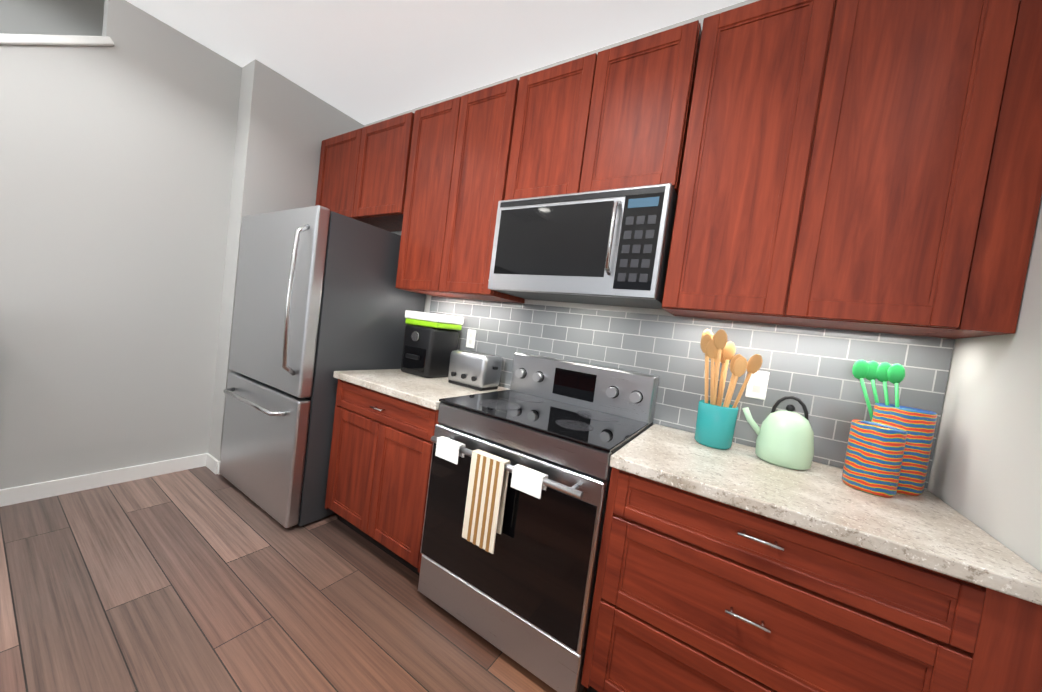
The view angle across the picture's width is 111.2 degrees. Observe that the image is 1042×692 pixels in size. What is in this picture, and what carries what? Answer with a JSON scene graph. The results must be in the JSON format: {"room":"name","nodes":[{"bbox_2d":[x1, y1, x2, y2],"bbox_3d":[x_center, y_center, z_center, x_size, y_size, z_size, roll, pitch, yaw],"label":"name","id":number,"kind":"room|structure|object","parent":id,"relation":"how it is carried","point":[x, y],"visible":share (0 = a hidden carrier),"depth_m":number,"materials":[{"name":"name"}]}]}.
{"room":"kitchen","nodes":[
{"label":"kitchen","id":0,"kind":"room"},
{"bbox_2d":[0,0,104,35],"bbox_3d":[-2.663,-1.929,2.593,1.470,5.400,4.300,9,3,32],"label":"wall","id":1,"kind":"structure","parent":0,"point":[65,17],"depth_m":1.78,"materials":[{"name":"grey paint"}]},
{"bbox_2d":[0,0,363,489],"bbox_3d":[-2.014,-1.775,2.185,0.310,5.300,4.290,9,3,32],"label":"wall","id":2,"kind":"structure","parent":0,"point":[148,162],"depth_m":2.10,"materials":[{"name":"grey paint"}]},
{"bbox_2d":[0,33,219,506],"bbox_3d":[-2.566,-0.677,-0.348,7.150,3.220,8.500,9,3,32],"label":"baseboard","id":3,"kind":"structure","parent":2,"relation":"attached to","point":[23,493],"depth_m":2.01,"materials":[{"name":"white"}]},
{"bbox_2d":[0,466,586,691],"bbox_3d":[-3.431,0.866,0.322,9.400,0.120,8.800,9,3,32],"label":"floor","id":4,"kind":"structure","parent":0,"point":[202,579],"depth_m":1.43,"materials":[{"name":"brown wood"}]},
{"bbox_2d":[219,205,425,527],"bbox_3d":[-1.347,0.091,2.408,0.925,1.750,0.854,9,3,32],"label":"fridge","id":5,"kind":"object","parent":4,"relation":"on","point":[320,298],"visible":0.81,"depth_m":2.03,"materials":[{"name":"grey metal"}]},
{"bbox_2d":[325,381,438,575],"bbox_3d":[-0.579,0.660,2.063,0.795,0.850,0.622,9,3,32],"label":"base cabinet","id":6,"kind":"object","parent":4,"relation":"on","point":[382,446],"depth_m":1.77,"materials":[{"name":"brown wood"}]},
{"bbox_2d":[333,369,509,412],"bbox_3d":[-0.532,0.218,2.030,0.799,0.038,0.641,9,3,32],"label":"countertop","id":7,"kind":"structure","parent":6,"relation":"on","point":[418,390],"depth_m":1.85,"materials":[{"name":"beige stone"}]},
{"bbox_2d":[401,324,458,377],"bbox_3d":[-0.580,0.030,2.240,0.250,0.300,0.265,9,3,32],"label":"coffee maker","id":8,"kind":"object","parent":7,"relation":"on","point":[426,352],"visible":0.94,"depth_m":2.15,"materials":[{"name":"black plastic"}]},
{"bbox_2d":[405,310,463,329],"bbox_3d":[-0.544,-0.161,2.239,0.290,0.083,0.230,9,3,32],"label":"containers","id":9,"kind":"object","parent":8,"relation":"on","point":[434,320],"visible":1,"depth_m":2.15,"materials":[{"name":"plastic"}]},
{"bbox_2d":[448,350,501,390],"bbox_3d":[-0.262,0.135,2.038,0.285,0.192,0.182,9,3,32],"label":"toaster","id":10,"kind":"object","parent":7,"relation":"on","point":[476,370],"visible":1,"depth_m":1.97,"materials":[{"name":"silver metal"}]},
{"bbox_2d":[418,353,658,691],"bbox_3d":[0.067,0.632,1.593,0.766,1.115,0.716,9,3,32],"label":"range","id":11,"kind":"object","parent":4,"relation":"on","point":[518,488],"visible":0.98,"depth_m":1.33,"materials":[{"name":"grey metal"}]},
{"bbox_2d":[581,469,1041,691],"bbox_3d":[0.776,0.875,1.202,0.885,0.850,0.622,9,3,32],"label":"base cabinet","id":12,"kind":"object","parent":4,"relation":"on","point":[735,567],"depth_m":0.93,"materials":[{"name":"brown wood"}]},
{"bbox_2d":[609,424,1041,608],"bbox_3d":[0.824,0.433,1.168,0.888,0.038,0.641,9,3,32],"label":"countertop","id":13,"kind":"structure","parent":12,"relation":"on","point":[922,531],"depth_m":0.95,"materials":[{"name":"beige stone"}]},
{"bbox_2d":[694,329,762,449],"bbox_3d":[0.800,0.168,1.407,0.219,0.457,0.152,9,3,32],"label":"utensil crock","id":14,"kind":"object","parent":13,"relation":"on","point":[715,424],"visible":1,"depth_m":1.37,"materials":[{"name":"teal ceramic"}]},
{"bbox_2d":[742,396,813,469],"bbox_3d":[0.935,0.296,1.304,0.229,0.246,0.170,9,3,32],"label":"kettle","id":15,"kind":"object","parent":13,"relation":"on","point":[785,439],"visible":1,"depth_m":1.24,"materials":[{"name":"green ceramic"}]},
{"bbox_2d":[842,359,936,496],"bbox_3d":[1.181,0.255,1.137,0.212,0.405,0.242,9,3,32],"label":"canisters","id":16,"kind":"object","parent":13,"relation":"on","point":[888,450],"visible":1,"depth_m":1.10,"materials":[{"name":"multicoloured plastic"}]},
{"bbox_2d":[126,0,745,124],"bbox_3d":[-3.059,-2.027,0.186,9.400,0.180,8.800,9,3,32],"label":"ceiling","id":17,"kind":"structure","parent":0,"point":[364,62],"depth_m":1.99,"materials":[{"name":"white paint"}]},
{"bbox_2d":[364,0,954,488],"bbox_3d":[0.318,-0.189,1.963,4.870,2.770,0.110,9,3,32],"label":"wall","id":18,"kind":"structure","parent":0,"point":[594,306],"depth_m":1.85,"materials":[{"name":"grey tile"}]},
{"bbox_2d":[315,126,386,229],"bbox_3d":[-1.227,-1.216,2.709,0.568,0.611,0.326,9,3,32],"label":"upper cabinet","id":19,"kind":"object","parent":18,"relation":"attached to","point":[341,156],"depth_m":2.56,"materials":[{"name":"brown wood"}]},
{"bbox_2d":[355,112,410,231],"bbox_3d":[-0.849,-1.156,2.469,0.568,0.611,0.326,9,3,32],"label":"upper cabinet","id":20,"kind":"object","parent":18,"relation":"attached to","point":[385,142],"depth_m":2.32,"materials":[{"name":"brown wood"}]},
{"bbox_2d":[395,94,466,297],"bbox_3d":[-0.444,-0.856,2.203,0.432,1.076,0.326,9,3,32],"label":"upper cabinet","id":21,"kind":"object","parent":18,"relation":"attached to","point":[435,142],"depth_m":2.07,"materials":[{"name":"brown wood"}]},
{"bbox_2d":[447,74,530,302],"bbox_3d":[-0.151,-0.810,2.017,0.500,1.076,0.326,9,3,32],"label":"upper cabinet","id":22,"kind":"object","parent":18,"relation":"attached to","point":[493,130],"depth_m":1.86,"materials":[{"name":"brown wood"}]},
{"bbox_2d":[515,48,610,198],"bbox_3d":[0.231,-0.983,1.782,0.460,0.614,0.326,9,3,32],"label":"upper cabinet","id":23,"kind":"object","parent":18,"relation":"attached to","point":[563,118],"depth_m":1.62,"materials":[{"name":"brown wood"}]},
{"bbox_2d":[591,20,702,190],"bbox_3d":[0.519,-0.937,1.599,0.460,0.614,0.326,9,3,32],"label":"upper cabinet","id":24,"kind":"object","parent":18,"relation":"attached to","point":[647,106],"depth_m":1.42,"materials":[{"name":"brown wood"}]},
{"bbox_2d":[488,183,677,309],"bbox_3d":[0.282,-0.437,1.674,0.796,0.430,0.423,9,3,32],"label":"microwave","id":25,"kind":"object","parent":24,"relation":"attached to","point":[609,247],"visible":1,"depth_m":1.49,"materials":[{"name":"grey metal"}]},
{"bbox_2d":[429,296,954,487],"bbox_3d":[0.374,0.067,1.849,2.462,0.507,0.007,9,3,32],"label":"tile backsplash","id":26,"kind":"structure","parent":18,"relation":"attached to","point":[810,368],"depth_m":1.51,"materials":[{"name":"grey tile"}]},
{"bbox_2d":[466,329,475,347],"bbox_3d":[-0.320,-0.046,2.282,0.070,0.115,0.005,9,3,32],"label":"outlet","id":27,"kind":"object","parent":26,"relation":"attached to","point":[471,334],"depth_m":2.28,"materials":[{"name":"white plastic"}]},
{"bbox_2d":[745,371,768,399],"bbox_3d":[0.968,0.158,1.464,0.070,0.115,0.005,9,3,32],"label":"outlet","id":28,"kind":"object","parent":26,"relation":"attached to","point":[757,385],"depth_m":1.46,"materials":[{"name":"white plastic"}]},
{"bbox_2d":[662,0,866,326],"bbox_3d":[0.848,-0.652,1.383,0.512,1.076,0.326,9,3,32],"label":"upper cabinet","id":29,"kind":"object","parent":18,"relation":"attached to","point":[771,94],"depth_m":1.22,"materials":[{"name":"brown wood"}]},
{"bbox_2d":[807,0,1034,337],"bbox_3d":[1.151,-0.604,1.190,0.445,1.076,0.326,9,3,32],"label":"upper cabinet","id":30,"kind":"object","parent":18,"relation":"attached to","point":[866,165],"depth_m":1.01,"materials":[{"name":"brown wood"}]},
{"bbox_2d":[927,196,1041,691],"bbox_3d":[1.295,-0.010,0.845,0.120,2.770,0.690,9,3,32],"label":"wall","id":31,"kind":"structure","parent":0,"point":[986,473],"depth_m":0.88,"materials":[{"name":"grey paint"}]}
]}

